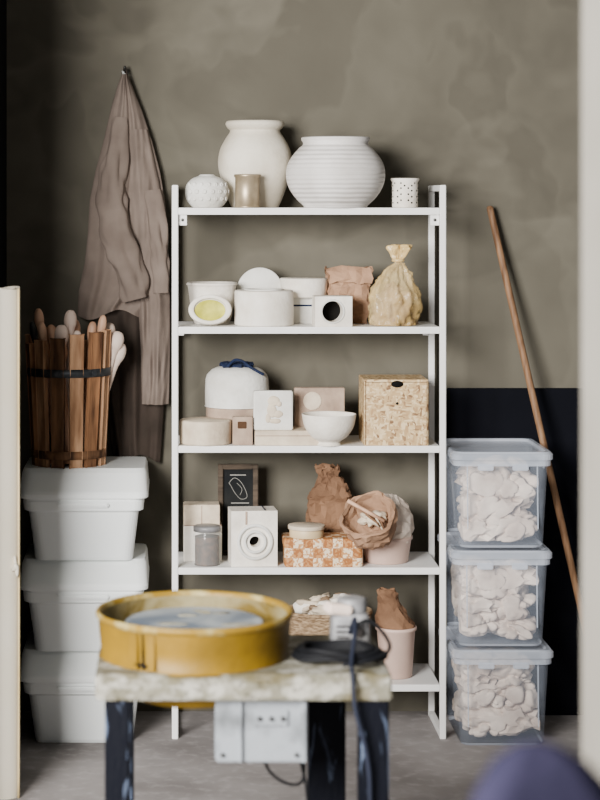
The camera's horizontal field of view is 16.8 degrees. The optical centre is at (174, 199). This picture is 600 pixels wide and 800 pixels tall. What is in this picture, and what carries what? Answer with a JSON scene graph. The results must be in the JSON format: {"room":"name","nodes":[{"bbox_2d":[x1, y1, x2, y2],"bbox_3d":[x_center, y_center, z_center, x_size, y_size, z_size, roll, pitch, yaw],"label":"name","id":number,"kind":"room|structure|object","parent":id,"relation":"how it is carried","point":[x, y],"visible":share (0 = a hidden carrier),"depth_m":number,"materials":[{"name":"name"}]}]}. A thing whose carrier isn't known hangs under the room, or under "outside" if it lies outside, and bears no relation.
{"room":"art studio","nodes":[
{"label":"art studio","id":0,"kind":"room"},
{"bbox_2d":[0,0,6,287],"bbox_3d":[-0.620,0.200,6.125,0.120,3.000,1.250,0,0,0],"label":"wall","id":1,"kind":"structure","parent":0,"point":[3,3],"depth_m":6.63,"materials":[{"name":"paint"}]},
{"bbox_2d":[7,0,581,710],"bbox_3d":[1.200,0.200,6.810,4.600,3.000,0.120,0,0,0],"label":"wall","id":2,"kind":"structure","parent":0,"point":[481,100],"depth_m":6.75,"materials":[{"name":"paint"}]},
{"bbox_3d":[-0.165,-0.428,6.718,0.024,0.028,0.064,0,0,0],"label":"wall hook","id":3,"kind":"object","parent":2,"relation":"attached to","visible":0},
{"bbox_2d":[78,67,169,461],"bbox_3d":[-0.169,0.212,6.662,0.305,1.311,0.112,0,0,0],"label":"jacket","id":4,"kind":"object","parent":3,"relation":"hanging from","point":[125,278],"visible":0.99,"depth_m":6.67,"materials":[{"name":"fabric"}]},
{"bbox_2d":[8,711,581,799],"bbox_3d":[1.200,1.750,3.200,4.600,0.100,7.300,0,0,0],"label":"floor","id":5,"kind":"structure","parent":0,"point":[423,765],"depth_m":6.13,"materials":[{"name":"concrete"}]},
{"bbox_2d":[0,286,19,799],"bbox_3d":[-0.491,0.974,5.801,0.102,1.453,0.097,0,0,0],"label":"board","id":6,"kind":"object","parent":5,"relation":"on","point":[9,296],"visible":1,"depth_m":5.76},
{"bbox_2d":[20,630,137,742],"bbox_3d":[-0.286,1.558,6.497,0.404,0.285,0.386,0,0,0],"label":"storage bin","id":7,"kind":"object","parent":5,"relation":"on","point":[60,685],"visible":0.44,"depth_m":6.34,"materials":[{"name":"plastic"}]},
{"bbox_2d":[20,543,148,650],"bbox_3d":[-0.286,1.272,6.497,0.404,0.285,0.386,0,0,0],"label":"storage bin","id":8,"kind":"object","parent":7,"relation":"on","point":[63,597],"visible":0.82,"depth_m":6.34,"materials":[{"name":"plastic"}]},
{"bbox_2d":[20,456,148,559],"bbox_3d":[-0.286,0.987,6.497,0.404,0.285,0.386,0,0,0],"label":"storage bin","id":9,"kind":"object","parent":8,"relation":"on","point":[90,513],"visible":0.95,"depth_m":6.34,"materials":[{"name":"plastic"}]},
{"bbox_2d":[25,308,125,468],"bbox_3d":[-0.339,0.596,6.501,0.283,0.498,0.282,0,0,41],"label":"wooden bucket","id":10,"kind":"object","parent":9,"relation":"on","point":[70,377],"visible":1,"depth_m":6.41,"materials":[{"name":"brown wood"}]},
{"bbox_2d":[95,635,391,799],"bbox_3d":[0.147,1.359,4.555,0.636,0.682,0.410,0,0,0],"label":"table","id":11,"kind":"object","parent":5,"relation":"on","point":[291,710],"visible":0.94,"depth_m":4.36,"materials":[{"name":"beige stone"}]},
{"bbox_2d":[95,590,293,676],"bbox_3d":[0.044,0.970,4.562,0.445,0.102,0.445,0,0,0],"label":"basin","id":12,"kind":"object","parent":11,"relation":"on","point":[179,633],"visible":1,"depth_m":4.44,"materials":[{"name":"yellow plastic"}]},
{"bbox_2d":[264,762,308,799],"bbox_3d":[0.293,1.425,4.550,0.219,0.573,0.095,0,0,-37],"label":"hanging cable","id":13,"kind":"object","parent":11,"relation":"hanging from","point":[302,765],"visible":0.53,"depth_m":4.50,"materials":[{"name":"rubber"}]},
{"bbox_2d":[291,616,391,799],"bbox_3d":[0.397,1.313,4.534,0.210,0.780,0.388,0,0,25],"label":"power cable","id":14,"kind":"object","parent":11,"relation":"on","point":[308,651],"visible":1,"depth_m":4.42,"materials":[{"name":"rubber"}]},
{"bbox_2d":[323,595,370,642],"bbox_3d":[0.389,0.961,4.614,0.109,0.114,0.102,0,0,0],"label":"motor","id":15,"kind":"object","parent":11,"relation":"on","point":[341,612],"visible":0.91,"depth_m":4.58,"materials":[{"name":"white plastic"}]},
{"bbox_2d":[172,185,445,738],"bbox_3d":[0.422,0.827,6.550,0.864,1.747,0.300,0,0,0],"label":"shelving unit","id":16,"kind":"object","parent":5,"relation":"on","point":[423,678],"visible":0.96,"depth_m":6.40,"materials":[{"name":"white metal"}]},
{"bbox_2d":[183,501,221,560],"bbox_3d":[0.089,1.070,6.560,0.123,0.180,0.090,0,0,0],"label":"blocks","id":17,"kind":"object","parent":16,"relation":"on","point":[194,512],"visible":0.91,"depth_m":6.52,"materials":[{"name":"white paint"}]},
{"bbox_2d":[179,417,230,445],"bbox_3d":[0.097,0.737,6.475,0.166,0.077,0.166,0,0,0],"label":"round container","id":18,"kind":"object","parent":16,"relation":"on","point":[193,431],"depth_m":6.41,"materials":[{"name":"beige ceramic"}]},
{"bbox_2d":[193,523,220,566],"bbox_3d":[0.102,1.097,6.462,0.088,0.126,0.088,0,0,0],"label":"glass jar","id":19,"kind":"object","parent":16,"relation":"on","point":[206,545],"visible":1,"depth_m":6.43,"materials":[{"name":"glass"}]},
{"bbox_2d":[185,174,229,207],"bbox_3d":[0.104,-0.029,6.498,0.143,0.107,0.145,0,0,0],"label":"round vase","id":20,"kind":"object","parent":16,"relation":"on","point":[203,190],"visible":1,"depth_m":6.45,"materials":[{"name":"ceramic"}]},
{"bbox_2d":[188,295,231,324],"bbox_3d":[0.111,0.349,6.442,0.137,0.098,0.048,0,0,0],"label":"bowl","id":21,"kind":"object","parent":16,"relation":"on","point":[205,309],"depth_m":6.44,"materials":[{"name":"white ceramic"}]},
{"bbox_2d":[186,281,237,323],"bbox_3d":[0.120,0.333,6.570,0.166,0.135,0.166,0,0,0],"label":"pot","id":22,"kind":"object","parent":16,"relation":"on","point":[225,289],"depth_m":6.51,"materials":[{"name":"white ceramic"}]},
{"bbox_2d":[205,358,268,442],"bbox_3d":[0.201,0.643,6.585,0.212,0.265,0.212,0,0,0],"label":"jar","id":23,"kind":"object","parent":16,"relation":"on","point":[230,386],"depth_m":6.50,"materials":[{"name":"ceramic"}]},
{"bbox_2d":[218,464,257,554],"bbox_3d":[0.206,1.011,6.630,0.131,0.297,0.018,0,0,0],"label":"drawing","id":24,"kind":"object","parent":16,"relation":"on","point":[237,483],"visible":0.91,"depth_m":6.63,"materials":[{"name":"paper"}]},
{"bbox_2d":[232,416,252,444],"bbox_3d":[0.214,0.731,6.444,0.063,0.089,0.043,0,0,0],"label":"box","id":25,"kind":"object","parent":16,"relation":"on","point":[242,426],"visible":1,"depth_m":6.43,"materials":[{"name":"cardboard"}]},
{"bbox_2d":[234,174,260,207],"bbox_3d":[0.231,-0.029,6.455,0.086,0.106,0.086,0,0,0],"label":"cup","id":26,"kind":"object","parent":16,"relation":"on","point":[247,186],"visible":1,"depth_m":6.42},
{"bbox_2d":[228,505,276,566],"bbox_3d":[0.247,1.070,6.471,0.147,0.179,0.108,0,0,-5],"label":"mold","id":27,"kind":"object","parent":16,"relation":"on","point":[252,530],"depth_m":6.42,"materials":[{"name":"white stone"}]},
{"bbox_2d":[218,120,291,207],"bbox_3d":[0.261,-0.116,6.610,0.241,0.283,0.241,0,0,0],"label":"ceramic jar","id":28,"kind":"object","parent":16,"relation":"on","point":[250,146],"visible":0.84,"depth_m":6.52,"materials":[{"name":"white ceramic"}]},
{"bbox_2d":[237,268,280,289],"bbox_3d":[0.278,0.311,6.640,0.150,0.180,0.050,0,0,0],"label":"disc","id":29,"kind":"object","parent":16,"relation":"on","point":[255,277],"visible":0.42,"depth_m":6.63,"materials":[{"name":"white ceramic"}]},
{"bbox_2d":[234,288,293,326],"bbox_3d":[0.285,0.343,6.495,0.189,0.115,0.189,0,0,0],"label":"round container","id":30,"kind":"object","parent":16,"relation":"on","point":[253,307],"depth_m":6.42,"materials":[{"name":"white ceramic"}]},
{"bbox_2d":[254,426,318,444],"bbox_3d":[0.361,0.753,6.489,0.217,0.046,0.151,0,0,0],"label":"plaster slab","id":31,"kind":"object","parent":16,"relation":"on","point":[297,435],"visible":0.68,"depth_m":6.42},
{"bbox_2d":[253,390,292,429],"bbox_3d":[0.311,0.668,6.451,0.124,0.124,0.036,0,0,0],"label":"block","id":32,"kind":"object","parent":31,"relation":"on","point":[272,409],"depth_m":6.44,"materials":[{"name":"paint"}]},
{"bbox_2d":[294,387,344,426],"bbox_3d":[0.465,0.667,6.542,0.161,0.126,0.040,0,0,0],"label":"tile","id":33,"kind":"structure","parent":31,"relation":"on","point":[306,399],"depth_m":6.53,"materials":[{"name":"ceramic"}]},
{"bbox_2d":[280,277,326,323],"bbox_3d":[0.420,0.327,6.610,0.157,0.146,0.156,0,0,0],"label":"round box","id":34,"kind":"object","parent":16,"relation":"on","point":[303,288],"depth_m":6.56,"materials":[{"name":"white ceramic"}]},
{"bbox_2d":[282,532,362,566],"bbox_3d":[0.470,1.115,6.475,0.255,0.089,0.130,0,0,0],"label":"tin box","id":35,"kind":"object","parent":16,"relation":"on","point":[334,549],"visible":0.76,"depth_m":6.41,"materials":[{"name":"orange metal"}]},
{"bbox_2d":[288,522,324,538],"bbox_3d":[0.418,1.051,6.455,0.118,0.038,0.118,0,0,0],"label":"lidded pot","id":36,"kind":"object","parent":35,"relation":"on","point":[297,530],"visible":1,"depth_m":6.42,"materials":[{"name":"beige ceramic"}]},
{"bbox_2d":[305,462,352,531],"bbox_3d":[0.506,1.008,6.619,0.162,0.308,0.124,0,0,0],"label":"paper bag","id":37,"kind":"object","parent":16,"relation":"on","point":[329,492],"visible":0.69,"depth_m":6.57,"materials":[{"name":"brown paper"}]},
{"bbox_2d":[302,411,355,445],"bbox_3d":[0.487,0.726,6.425,0.172,0.099,0.172,0,0,0],"label":"bowl","id":38,"kind":"object","parent":16,"relation":"on","point":[328,428],"visible":1,"depth_m":6.37,"materials":[{"name":"ceramic"}]},
{"bbox_2d":[289,592,372,634],"bbox_3d":[0.490,1.399,6.545,0.296,0.266,0.213,0,0,0],"label":"basket","id":39,"kind":"object","parent":16,"relation":"on","point":[309,617],"visible":0.33,"depth_m":6.48,"materials":[{"name":"beige wicker"}]},
{"bbox_2d":[312,295,351,326],"bbox_3d":[0.499,0.352,6.453,0.118,0.095,0.088,0,0,-3],"label":"block","id":40,"kind":"object","parent":16,"relation":"on","point":[327,310],"visible":1,"depth_m":6.42,"materials":[{"name":"white ceramic"}]},
{"bbox_2d":[286,136,384,207],"bbox_3d":[0.512,-0.088,6.480,0.316,0.226,0.316,0,0,0],"label":"ceramic pot","id":41,"kind":"object","parent":16,"relation":"on","point":[325,171],"visible":1,"depth_m":6.37,"materials":[{"name":"white ceramic"}]},
{"bbox_2d":[324,264,372,323],"bbox_3d":[0.562,0.303,6.604,0.157,0.194,0.134,0,0,0],"label":"paper bag","id":42,"kind":"object","parent":16,"relation":"on","point":[356,281],"visible":0.77,"depth_m":6.55,"materials":[{"name":"beige paper"}]},
{"bbox_2d":[363,493,415,564],"bbox_3d":[0.682,1.051,6.519,0.185,0.217,0.184,0,0,0],"label":"bucket","id":43,"kind":"object","parent":16,"relation":"on","point":[397,552],"visible":0.56,"depth_m":6.46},
{"bbox_2d":[359,375,427,445],"bbox_3d":[0.699,0.672,6.504,0.202,0.208,0.192,0,0,0],"label":"drawer box","id":44,"kind":"object","parent":16,"relation":"on","point":[393,409],"visible":1,"depth_m":6.41,"materials":[{"name":"beige wood"}]},
{"bbox_2d":[371,244,417,325],"bbox_3d":[0.704,0.271,6.490,0.176,0.260,0.176,0,0,25],"label":"bag","id":45,"kind":"object","parent":16,"relation":"on","point":[393,306],"visible":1,"depth_m":6.45,"materials":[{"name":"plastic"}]},
{"bbox_2d":[375,587,416,679],"bbox_3d":[0.710,1.387,6.520,0.132,0.284,0.132,0,0,0],"label":"bucket","id":46,"kind":"object","parent":16,"relation":"on","point":[391,616],"visible":0.9,"depth_m":6.48,"materials":[{"name":"plastic"}]},
{"bbox_2d":[391,178,419,207],"bbox_3d":[0.737,-0.022,6.500,0.093,0.094,0.093,0,0,0],"label":"cup","id":47,"kind":"object","parent":16,"relation":"on","point":[404,190],"visible":1,"depth_m":6.46,"materials":[{"name":"white ceramic"}]},
{"bbox_2d":[446,626,552,744],"bbox_3d":[1.022,1.550,6.490,0.316,0.301,0.384,0,0,0],"label":"storage box","id":48,"kind":"object","parent":5,"relation":"on","point":[496,696],"visible":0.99,"depth_m":6.35,"materials":[{"name":"plastic"}]},
{"bbox_2d":[437,532,551,645],"bbox_3d":[1.018,1.242,6.495,0.316,0.301,0.384,0,0,0],"label":"storage box","id":49,"kind":"object","parent":48,"relation":"on","point":[491,598],"visible":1,"depth_m":6.35,"materials":[{"name":"plastic"}]},
{"bbox_2d":[438,438,552,547],"bbox_3d":[1.020,0.933,6.490,0.316,0.301,0.384,0,0,0],"label":"storage box","id":50,"kind":"object","parent":49,"relation":"on","point":[497,481],"visible":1,"depth_m":6.34,"materials":[{"name":"plastic"}]},
{"bbox_2d":[446,388,581,714],"bbox_3d":[1.125,1.161,6.710,0.451,1.078,0.029,0,0,0],"label":"panel","id":51,"kind":"object","parent":5,"relation":"on","point":[471,412],"visible":0.42,"depth_m":6.71,"materials":[{"name":"black"}]},
{"bbox_2d":[487,206,581,626],"bbox_3d":[1.210,0.855,6.583,0.451,1.672,0.023,0,0,38],"label":"wooden broomstick","id":52,"kind":"object","parent":5,"relation":"on","point":[490,210],"visible":0.94,"depth_m":6.61,"materials":[{"name":"brown wood"}]},
{"bbox_2d":[472,740,599,799],"bbox_3d":[0.390,1.131,1.919,0.400,1.141,0.438,0,0,0],"label":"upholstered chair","id":53,"kind":"object","parent":5,"relation":"on","point":[532,769],"visible":1,"depth_m":2.08,"materials":[{"name":"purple fabric"}]},
{"bbox_2d":[338,491,397,551],"bbox_3d":[0.607,1.014,6.391,0.187,0.186,0.184,0,0,0],"label":"bag","id":54,"kind":"object","parent":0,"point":[368,520],"visible":1,"depth_m":6.40,"materials":[{"name":"brown paper"}]},
{"bbox_2d":[582,0,599,773],"bbox_3d":[1.221,0.200,3.000,1.200,3.000,0.220,0,0,0],"label":"door frame","id":55,"kind":"structure","parent":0,"point":[590,9],"depth_m":3.03,"materials":[{"name":"paint"}]}
]}

